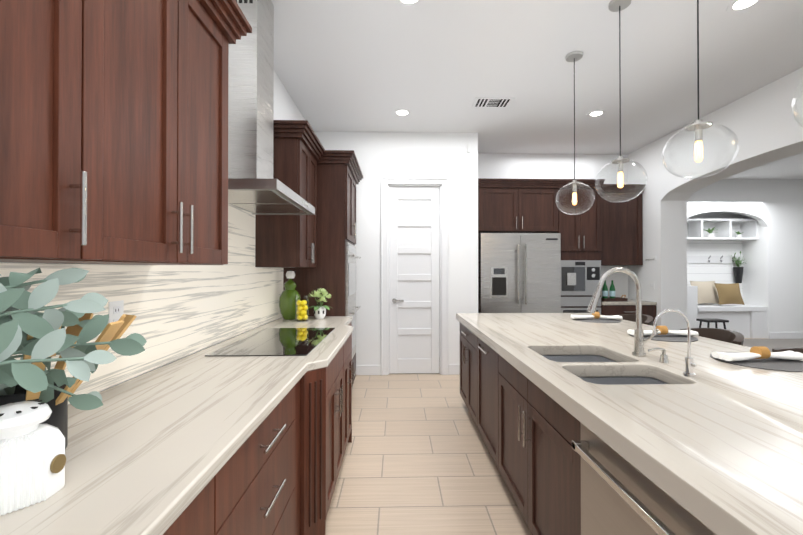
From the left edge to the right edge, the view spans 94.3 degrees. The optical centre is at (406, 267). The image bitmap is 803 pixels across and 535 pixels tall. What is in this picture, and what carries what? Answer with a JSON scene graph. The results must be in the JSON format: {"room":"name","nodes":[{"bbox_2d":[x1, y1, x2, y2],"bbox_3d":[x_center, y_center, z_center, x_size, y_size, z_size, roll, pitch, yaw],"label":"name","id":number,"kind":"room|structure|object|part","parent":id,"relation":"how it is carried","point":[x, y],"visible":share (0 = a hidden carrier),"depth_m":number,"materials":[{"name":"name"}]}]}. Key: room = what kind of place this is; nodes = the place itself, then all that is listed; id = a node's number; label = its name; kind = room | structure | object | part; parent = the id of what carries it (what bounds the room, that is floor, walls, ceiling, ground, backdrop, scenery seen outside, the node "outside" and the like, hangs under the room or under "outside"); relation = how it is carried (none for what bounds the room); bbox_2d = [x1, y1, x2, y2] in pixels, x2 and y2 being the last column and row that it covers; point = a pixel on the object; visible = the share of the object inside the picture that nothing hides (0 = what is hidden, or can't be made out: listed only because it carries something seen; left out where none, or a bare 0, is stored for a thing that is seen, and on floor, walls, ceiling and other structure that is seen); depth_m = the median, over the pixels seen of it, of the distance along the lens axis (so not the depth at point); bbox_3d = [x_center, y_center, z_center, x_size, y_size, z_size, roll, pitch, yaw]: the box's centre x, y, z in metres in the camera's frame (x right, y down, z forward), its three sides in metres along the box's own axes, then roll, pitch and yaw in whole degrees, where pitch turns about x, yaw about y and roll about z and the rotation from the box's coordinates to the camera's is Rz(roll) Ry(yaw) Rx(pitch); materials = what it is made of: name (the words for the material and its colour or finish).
{"room":"kitchen","nodes":[
{"label":"kitchen","id":0,"kind":"room"},
{"bbox_2d":[0,71,304,404],"bbox_3d":[-1.186,-0.209,1.067,0.120,3.150,7.720,0,0,-1],"label":"wall","id":1,"kind":"structure","parent":0,"point":[285,107],"depth_m":3.52,"materials":[{"name":"white paint"}]},
{"bbox_2d":[0,0,115,263],"bbox_3d":[-0.940,-0.532,0.693,0.348,1.030,0.511,0,0,-1],"label":"upper cabinet","id":2,"kind":"object","parent":1,"relation":"attached to","point":[113,131],"depth_m":0.83,"materials":[{"name":"brown wood"}]},
{"bbox_2d":[0,203,282,403],"bbox_3d":[-1.115,0.007,0.937,0.013,0.884,5.258,0,0,-1],"label":"backsplash","id":3,"kind":"structure","parent":1,"relation":"attached to","point":[179,311],"depth_m":1.84,"materials":[{"name":"beige stone"}]},
{"bbox_2d":[108,300,123,322],"bbox_3d":[-1.117,0.188,1.437,0.006,0.116,0.072,0,0,-1],"label":"electrical outlet plate","id":4,"kind":"object","parent":3,"relation":"attached to","point":[115,310],"visible":0.58,"depth_m":1.43,"materials":[{"name":"white plastic"}]},
{"bbox_2d":[112,0,235,264],"bbox_3d":[-0.953,-0.528,1.239,0.348,1.030,0.833,0,0,-1],"label":"upper cabinet","id":5,"kind":"object","parent":1,"relation":"attached to","point":[170,170],"depth_m":1.24,"materials":[{"name":"brown wood"}]},
{"bbox_2d":[228,0,314,214],"bbox_3d":[-0.915,-1.087,2.370,0.479,1.373,0.900,0,0,-1],"label":"range hood","id":6,"kind":"object","parent":1,"relation":"attached to","point":[255,187],"visible":0.75,"depth_m":2.22,"materials":[{"name":"silver metal"}]},
{"bbox_2d":[255,120,324,267],"bbox_3d":[-0.964,-0.555,3.146,0.421,1.108,0.689,0,0,-1],"label":"upper cabinet","id":7,"kind":"object","parent":1,"relation":"attached to","point":[285,241],"visible":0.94,"depth_m":2.88,"materials":[{"name":"brown wood"}]},
{"bbox_2d":[314,131,477,371],"bbox_3d":[-0.140,-0.184,4.894,2.160,3.150,0.120,0,0,-1],"label":"wall","id":8,"kind":"structure","parent":0,"point":[379,155],"depth_m":4.83,"materials":[{"name":"white paint"}]},
{"bbox_2d":[356,365,380,374],"bbox_3d":[-0.774,1.325,4.801,0.890,0.130,0.015,0,0,-1],"label":"baseboard","id":9,"kind":"structure","parent":8,"relation":"attached to","point":[376,369],"depth_m":4.80,"materials":[{"name":"white wood"}]},
{"bbox_2d":[389,187,439,373],"bbox_3d":[0.111,0.162,4.862,0.656,2.438,0.093,0,0,-1],"label":"pantry door","id":10,"kind":"structure","parent":8,"relation":"in","point":[414,274],"depth_m":4.87,"materials":[{"name":"white wood"}]},
{"bbox_3d":[-0.107,0.430,4.833,0.150,0.060,0.050,0,0,-1],"label":"pantry door handle","id":11,"kind":"part","parent":10,"relation":"part of","materials":[{"name":"silver metal"}]},
{"bbox_2d":[381,177,448,374],"bbox_3d":[0.110,0.112,4.880,0.874,2.557,0.138,0,0,-1],"label":"door frame","id":12,"kind":"structure","parent":8,"relation":"attached to","point":[388,182],"depth_m":4.82,"materials":[{"name":"white wood"}]},
{"bbox_2d":[449,364,459,374],"bbox_3d":[0.731,1.325,4.839,0.360,0.130,0.015,0,0,-1],"label":"baseboard","id":13,"kind":"structure","parent":8,"relation":"attached to","point":[453,369],"depth_m":4.83,"materials":[{"name":"white wood"}]},
{"bbox_2d":[271,0,802,179],"bbox_3d":[4.097,-1.809,3.450,11.000,0.080,12.200,0,0,-1],"label":"ceiling","id":14,"kind":"structure","parent":0,"point":[436,66],"depth_m":3.26,"materials":[{"name":"white paint"}]},
{"bbox_2d":[393,109,410,115],"bbox_3d":[-0.044,-1.760,4.237,0.199,0.006,0.199,0,-1,44],"label":"recessed light","id":15,"kind":"object","parent":14,"relation":"in","point":[399,112],"depth_m":4.23,"materials":[{"name":"white"}]},
{"bbox_2d":[395,0,422,6],"bbox_3d":[0.021,-1.772,2.438,0.199,0.006,0.199,0,-1,44],"label":"recessed light","id":16,"kind":"object","parent":14,"relation":"in","point":[414,3],"depth_m":2.49,"materials":[{"name":"white"}]},
{"bbox_2d":[472,97,514,107],"bbox_3d":[0.923,-1.758,3.971,0.400,0.014,0.220,0,0,-1],"label":"ceiling vent","id":17,"kind":"object","parent":14,"relation":"in","point":[499,102],"visible":0.98,"depth_m":3.95,"materials":[{"name":"white metal"}]},
{"bbox_2d":[555,51,589,214],"bbox_3d":[1.404,-1.104,3.108,0.299,1.333,0.299,0,0,-22],"label":"pendant light","id":18,"kind":"object","parent":14,"relation":"hanging from","point":[574,56],"depth_m":3.10,"materials":[{"name":"clear glass"}]},
{"bbox_2d":[587,110,605,116],"bbox_3d":[2.176,-1.760,4.262,0.199,0.006,0.199,0,-1,44],"label":"recessed light","id":19,"kind":"object","parent":14,"relation":"in","point":[594,113],"depth_m":4.26,"materials":[{"name":"white"}]},
{"bbox_2d":[583,0,645,206],"bbox_3d":[1.429,-1.104,2.488,0.299,1.341,0.299,0,0,-22],"label":"pendant light","id":20,"kind":"object","parent":14,"relation":"hanging from","point":[614,5],"depth_m":2.48,"materials":[{"name":"clear glass"}]},
{"bbox_2d":[646,0,738,182],"bbox_3d":[1.466,-1.112,1.869,0.299,1.333,0.299,0,0,-22],"label":"pendant light","id":21,"kind":"object","parent":14,"relation":"hanging from","point":[698,126],"depth_m":1.86,"materials":[{"name":"clear glass"}]},
{"bbox_2d":[726,0,761,12],"bbox_3d":[2.270,-1.772,2.494,0.199,0.006,0.199,0,-1,44],"label":"recessed light","id":22,"kind":"object","parent":14,"relation":"in","point":[740,5],"depth_m":2.52,"materials":[{"name":"white"}]},
{"bbox_2d":[791,80,802,128],"bbox_3d":[1.506,-1.112,1.250,0.299,1.341,0.299,0,0,-22],"label":"pendant light","id":23,"kind":"object","parent":14,"relation":"hanging from","point":[797,88],"depth_m":1.34,"materials":[{"name":"clear glass"}]},
{"bbox_2d":[478,153,627,183],"bbox_3d":[2.298,-0.178,5.805,3.000,3.150,0.120,0,0,-1],"label":"wall","id":24,"kind":"structure","parent":0,"point":[529,166],"depth_m":5.75,"materials":[{"name":"white paint"}]},
{"bbox_2d":[478,186,557,233],"bbox_3d":[1.532,-0.803,5.408,1.099,0.625,0.638,0,0,-1],"label":"upper cabinet","id":25,"kind":"object","parent":24,"relation":"attached to","point":[517,206],"depth_m":5.10,"materials":[{"name":"brown wood"}]},
{"bbox_2d":[601,266,627,297],"bbox_3d":[3.057,0.228,5.754,0.756,0.504,0.013,0,0,-1],"label":"backsplash","id":26,"kind":"structure","parent":24,"relation":"attached to","point":[620,281],"depth_m":5.75,"materials":[{"name":"white tile"}]},
{"bbox_2d":[601,184,645,265],"bbox_3d":[3.063,-0.612,5.548,0.754,1.163,0.431,0,0,-1],"label":"upper cabinet","id":27,"kind":"object","parent":24,"relation":"attached to","point":[622,233],"visible":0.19,"depth_m":5.42,"materials":[{"name":"brown wood"}]},
{"bbox_2d":[325,338,802,534],"bbox_3d":[4.097,1.410,3.428,11.000,0.062,12.200,0,0,-1],"label":"floor","id":28,"kind":"structure","parent":0,"point":[418,459],"depth_m":2.55,"materials":[{"name":"tile"}]},
{"bbox_2d":[163,467,222,534],"bbox_3d":[-0.777,0.925,0.464,0.662,0.874,0.831,0,0,-1],"label":"base cabinet","id":29,"kind":"object","parent":28,"relation":"on","point":[204,515],"depth_m":0.85,"materials":[{"name":"brown wood"}]},
{"bbox_2d":[0,316,352,534],"bbox_3d":[-0.737,0.470,0.943,0.739,0.040,5.258,0,0,-1],"label":"countertop","id":30,"kind":"structure","parent":29,"relation":"on","point":[152,452],"depth_m":1.00,"materials":[{"name":"beige stone"}]},
{"bbox_2d":[0,400,65,515],"bbox_3d":[-0.750,0.356,0.714,0.126,0.184,0.128,0,0,-1],"label":"canister","id":31,"kind":"object","parent":30,"relation":"on","point":[32,460],"visible":1,"depth_m":0.70,"materials":[{"name":"white ceramic"}]},
{"bbox_2d":[0,267,146,448],"bbox_3d":[-0.845,0.223,0.696,0.483,0.448,0.771,0,0,-1],"label":"potted plant","id":32,"kind":"object","parent":30,"relation":"on","point":[33,336],"visible":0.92,"depth_m":0.77,"materials":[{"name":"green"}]},
{"bbox_2d":[205,328,334,355],"bbox_3d":[-0.783,0.456,2.363,0.520,0.005,0.900,0,0,-1],"label":"cooktop","id":33,"kind":"object","parent":30,"relation":"in","point":[285,342],"visible":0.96,"depth_m":2.22,"materials":[{"name":"black glass"}]},
{"bbox_2d":[279,279,300,319],"bbox_3d":[-1.048,0.282,3.368,0.196,0.366,0.196,0,0,-1],"label":"ginger jar","id":34,"kind":"object","parent":30,"relation":"on","point":[287,303],"visible":0.85,"depth_m":3.30,"materials":[{"name":"green glass"}]},
{"bbox_2d":[286,271,295,277],"bbox_3d":[-1.039,0.063,3.360,0.098,0.072,0.055,0,0,-1],"label":"topper","id":35,"kind":"object","parent":34,"relation":"on","point":[290,274],"visible":1,"depth_m":3.34,"materials":[{"name":"white ceramic"}]},
{"bbox_2d":[295,296,308,321],"bbox_3d":[-0.905,0.354,3.241,0.116,0.220,0.116,0,0,-1],"label":"vase","id":36,"kind":"object","parent":30,"relation":"on","point":[301,311],"visible":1,"depth_m":3.22,"materials":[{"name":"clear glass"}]},
{"bbox_2d":[308,288,331,318],"bbox_3d":[-0.789,0.326,3.414,0.238,0.279,0.256,0,0,-1],"label":"potted plant","id":37,"kind":"object","parent":30,"relation":"on","point":[320,311],"visible":1,"depth_m":3.38,"materials":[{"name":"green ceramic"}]},
{"bbox_2d":[223,380,299,534],"bbox_3d":[-0.797,0.930,1.279,0.662,0.874,0.921,0,0,-1],"label":"base cabinet","id":38,"kind":"object","parent":28,"relation":"on","point":[252,487],"depth_m":1.25,"materials":[{"name":"brown wood"}]},
{"bbox_2d":[283,150,362,384],"bbox_3d":[-0.850,0.141,3.994,0.691,2.488,0.988,0,0,-1],"label":"tall cabinet","id":39,"kind":"object","parent":28,"relation":"on","point":[339,178],"visible":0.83,"depth_m":3.58,"materials":[{"name":"brown wood"}]},
{"bbox_2d":[300,339,347,534],"bbox_3d":[-0.780,0.936,2.186,0.742,0.874,0.681,0,0,-1],"label":"base cabinet","id":40,"kind":"object","parent":28,"relation":"on","point":[325,415],"depth_m":1.82,"materials":[{"name":"brown wood"}]},
{"bbox_2d":[348,333,351,442],"bbox_3d":[-0.792,0.939,2.665,0.742,0.874,0.521,0,0,-1],"label":"base cabinet","id":41,"kind":"object","parent":28,"relation":"on","point":[350,337],"depth_m":2.87,"materials":[{"name":"brown wood"}]},
{"bbox_2d":[349,321,353,383],"bbox_3d":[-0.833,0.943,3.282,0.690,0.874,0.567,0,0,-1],"label":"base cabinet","id":42,"kind":"object","parent":28,"relation":"on","point":[350,324],"depth_m":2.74,"materials":[{"name":"brown wood"}]},
{"bbox_2d":[460,323,471,415],"bbox_3d":[1.051,0.954,3.345,0.995,0.854,0.901,0,0,-1],"label":"base cabinet","id":43,"kind":"object","parent":28,"relation":"on","point":[465,334],"depth_m":3.40,"materials":[{"name":"brown wood"}]},
{"bbox_2d":[478,233,560,312],"bbox_3d":[1.534,0.464,5.323,1.080,1.860,0.778,0,0,-1],"label":"refrigerator","id":44,"kind":"object","parent":28,"relation":"on","point":[519,272],"visible":0.54,"depth_m":5.00,"materials":[{"name":"silver metal"}]},
{"bbox_2d":[472,333,567,494],"bbox_3d":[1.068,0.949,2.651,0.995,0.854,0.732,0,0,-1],"label":"base cabinet","id":45,"kind":"object","parent":28,"relation":"on","point":[529,430],"depth_m":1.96,"materials":[{"name":"brown wood"}]},
{"bbox_2d":[568,412,580,534],"bbox_3d":[1.110,0.938,0.989,0.995,0.854,0.737,0,0,-1],"label":"base cabinet","id":46,"kind":"object","parent":28,"relation":"on","point":[574,426],"depth_m":1.33,"materials":[{"name":"brown wood"}]},
{"bbox_2d":[456,313,802,534],"bbox_3d":[1.291,0.481,1.104,1.426,0.060,5.480,0,0,-1],"label":"countertop","id":47,"kind":"structure","parent":46,"relation":"on","point":[714,446],"depth_m":1.18,"materials":[{"name":"beige stone"}]},
{"bbox_2d":[542,355,614,361],"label":"sink","id":48,"kind":"object","parent":47,"relation":"attached to","point":[558,358],"depth_m":2.20,"materials":[{"name":"silver metal"}]},
{"bbox_2d":[572,318,620,322],"bbox_3d":[1.680,0.463,3.295,0.379,0.004,0.379,0,0,-4],"label":"placemat","id":49,"kind":"object","parent":47,"relation":"on","point":[601,320],"depth_m":3.23,"materials":[{"name":"grey fabric"}]},
{"bbox_2d":[587,267,658,356],"bbox_3d":[1.088,0.227,1.894,0.315,0.457,0.138,0,0,-1],"label":"faucet","id":50,"kind":"object","parent":47,"relation":"on","point":[640,340],"visible":0.98,"depth_m":1.92,"materials":[{"name":"silver metal"}]},
{"bbox_2d":[579,377,667,384],"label":"sink","id":51,"kind":"object","parent":47,"relation":"attached to","point":[604,380],"depth_m":1.75,"materials":[{"name":"silver metal"}]},
{"bbox_2d":[648,348,668,362],"bbox_3d":[1.214,0.420,1.793,0.096,0.070,0.040,0,0,-1],"label":"soap pump","id":52,"kind":"object","parent":47,"relation":"on","point":[663,357],"visible":1,"depth_m":1.79,"materials":[{"name":"silver metal"}]},
{"bbox_2d":[629,334,697,341],"bbox_3d":[1.700,0.457,2.475,0.379,0.004,0.379,0,-1,-43],"label":"placemat","id":53,"kind":"object","parent":47,"relation":"on","point":[669,337],"depth_m":2.39,"materials":[{"name":"grey fabric"}]},
{"bbox_2d":[652,309,696,376],"bbox_3d":[1.121,0.313,1.555,0.177,0.280,0.057,0,0,-1],"label":"filter faucet","id":54,"kind":"object","parent":47,"relation":"on","point":[689,366],"visible":1,"depth_m":1.56,"materials":[{"name":"silver metal"}]},
{"bbox_2d":[710,352,802,371],"bbox_3d":[1.717,0.453,1.805,0.379,0.004,0.379,0,0,-4],"label":"placemat","id":55,"kind":"object","parent":47,"relation":"on","point":[777,364],"depth_m":1.75,"materials":[{"name":"grey fabric"}]},
{"bbox_2d":[572,422,715,534],"bbox_3d":[0.596,0.887,0.978,0.069,0.745,0.607,0,0,-1],"label":"dishwasher","id":56,"kind":"object","parent":46,"relation":"attached to","point":[620,495],"visible":0.85,"depth_m":1.04,"materials":[{"name":"silver metal"}]},
{"bbox_2d":[558,186,601,314],"bbox_3d":[2.382,0.139,5.420,0.600,2.510,0.644,0,0,-1],"label":"tall cabinet","id":57,"kind":"object","parent":28,"relation":"on","point":[581,234],"depth_m":5.11,"materials":[{"name":"brown wood"}]},
{"bbox_2d":[601,305,656,325],"bbox_3d":[3.066,0.957,5.415,0.756,0.874,0.677,0,0,-1],"label":"base cabinet","id":58,"kind":"object","parent":28,"relation":"on","point":[612,310],"visible":0.08,"depth_m":5.12,"materials":[{"name":"brown wood"}]},
{"bbox_2d":[601,299,656,304],"bbox_3d":[3.065,0.499,5.429,0.756,0.040,0.629,0,0,-1],"label":"countertop","id":59,"kind":"structure","parent":58,"relation":"on","point":[631,302],"depth_m":5.12,"materials":[{"name":"beige stone"}]},
{"bbox_2d":[601,280,627,300],"bbox_3d":[2.968,0.331,5.388,0.391,0.294,0.220,0,0,-1],"label":"tray","id":60,"kind":"object","parent":59,"relation":"on","point":[605,297],"visible":0.96,"depth_m":5.36,"materials":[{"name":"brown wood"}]},
{"bbox_2d":[619,314,652,325],"bbox_3d":[1.895,0.901,3.297,0.480,0.961,0.486,0,0,-1],"label":"bar stool","id":61,"kind":"object","parent":28,"relation":"on","point":[647,319],"visible":0.06,"depth_m":3.30,"materials":[{"name":"brown leather"}]},
{"bbox_2d":[680,328,743,345],"bbox_3d":[1.915,0.895,2.477,0.480,0.961,0.486,0,0,-1],"label":"bar stool","id":62,"kind":"object","parent":28,"relation":"on","point":[729,336],"visible":0.06,"depth_m":2.49,"materials":[{"name":"brown leather"}]},
{"bbox_2d":[696,318,728,328],"bbox_3d":[5.691,1.185,6.921,0.405,0.442,0.260,0,0,-1],"label":"stool","id":63,"kind":"object","parent":28,"relation":"on","point":[711,320],"visible":0.5,"depth_m":6.84,"materials":[{"name":"black"}]},
{"bbox_2d":[687,286,766,337],"bbox_3d":[6.274,0.888,7.621,1.756,1.040,0.528,0,0,-1],"label":"bench","id":64,"kind":"object","parent":28,"relation":"on","point":[748,321],"visible":0.62,"depth_m":7.39,"materials":[{"name":"white wood"}]},
{"bbox_2d":[690,281,718,303],"bbox_3d":[6.191,0.514,7.716,0.540,0.477,0.190,0,0,-1],"label":"pillow","id":65,"kind":"object","parent":64,"relation":"on","point":[707,292],"visible":0.88,"depth_m":7.65,"materials":[{"name":"beige fabric"}]},
{"bbox_2d":[714,283,744,304],"bbox_3d":[6.556,0.533,7.554,0.503,0.433,0.182,0,0,-1],"label":"pillow","id":66,"kind":"object","parent":64,"relation":"on","point":[729,293],"visible":1,"depth_m":7.50,"materials":[{"name":"brown fabric"}]},
{"bbox_2d":[772,347,802,353],"bbox_3d":[1.932,0.891,1.808,0.480,0.961,0.486,0,0,-1],"label":"bar stool","id":67,"kind":"object","parent":28,"relation":"on","point":[797,349],"depth_m":2.00,"materials":[{"name":"brown leather"}]},
{"bbox_2d":[628,67,802,329],"bbox_3d":[3.724,-0.206,1.554,0.360,3.150,8.450,0,0,-1],"label":"wall","id":68,"kind":"structure","parent":0,"point":[762,125],"depth_m":4.74,"materials":[{"name":"white paint"}]},
{"bbox_2d":[646,256,655,259],"bbox_3d":[3.436,-0.129,5.243,0.031,0.047,0.200,0,0,-1],"label":"switch plate","id":69,"kind":"object","parent":68,"relation":"attached to","point":[647,258],"depth_m":5.22,"materials":[{"name":"white plastic"}]},
{"bbox_2d":[687,179,802,338],"bbox_3d":[6.746,-0.199,2.704,5.740,3.150,10.600,0,0,-1],"label":"wall","id":70,"kind":"structure","parent":0,"point":[772,277],"depth_m":7.38,"materials":[{"name":"white paint"}]},
{"bbox_2d":[687,218,757,282],"bbox_3d":[6.273,-0.331,7.728,1.760,1.320,0.366,0,0,-1],"label":"cubbies","id":71,"kind":"object","parent":70,"relation":"attached to","point":[749,228],"visible":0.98,"depth_m":7.76,"materials":[{"name":"white wood"}]},
{"bbox_2d":[703,226,742,236],"bbox_3d":[6.215,-0.237,7.682,1.535,1.210,0.292,0,0,-7],"label":"plants","id":72,"kind":"object","parent":71,"relation":"in","point":[711,233],"visible":0.4,"depth_m":7.68,"materials":[{"name":"white ceramic"}]},
{"bbox_2d":[769,332,802,338],"bbox_3d":[6.631,1.342,7.335,5.540,0.130,0.015,0,0,-1],"label":"baseboard","id":73,"kind":"structure","parent":70,"relation":"attached to","point":[785,335],"depth_m":7.35,"materials":[{"name":"white wood"}]}
]}

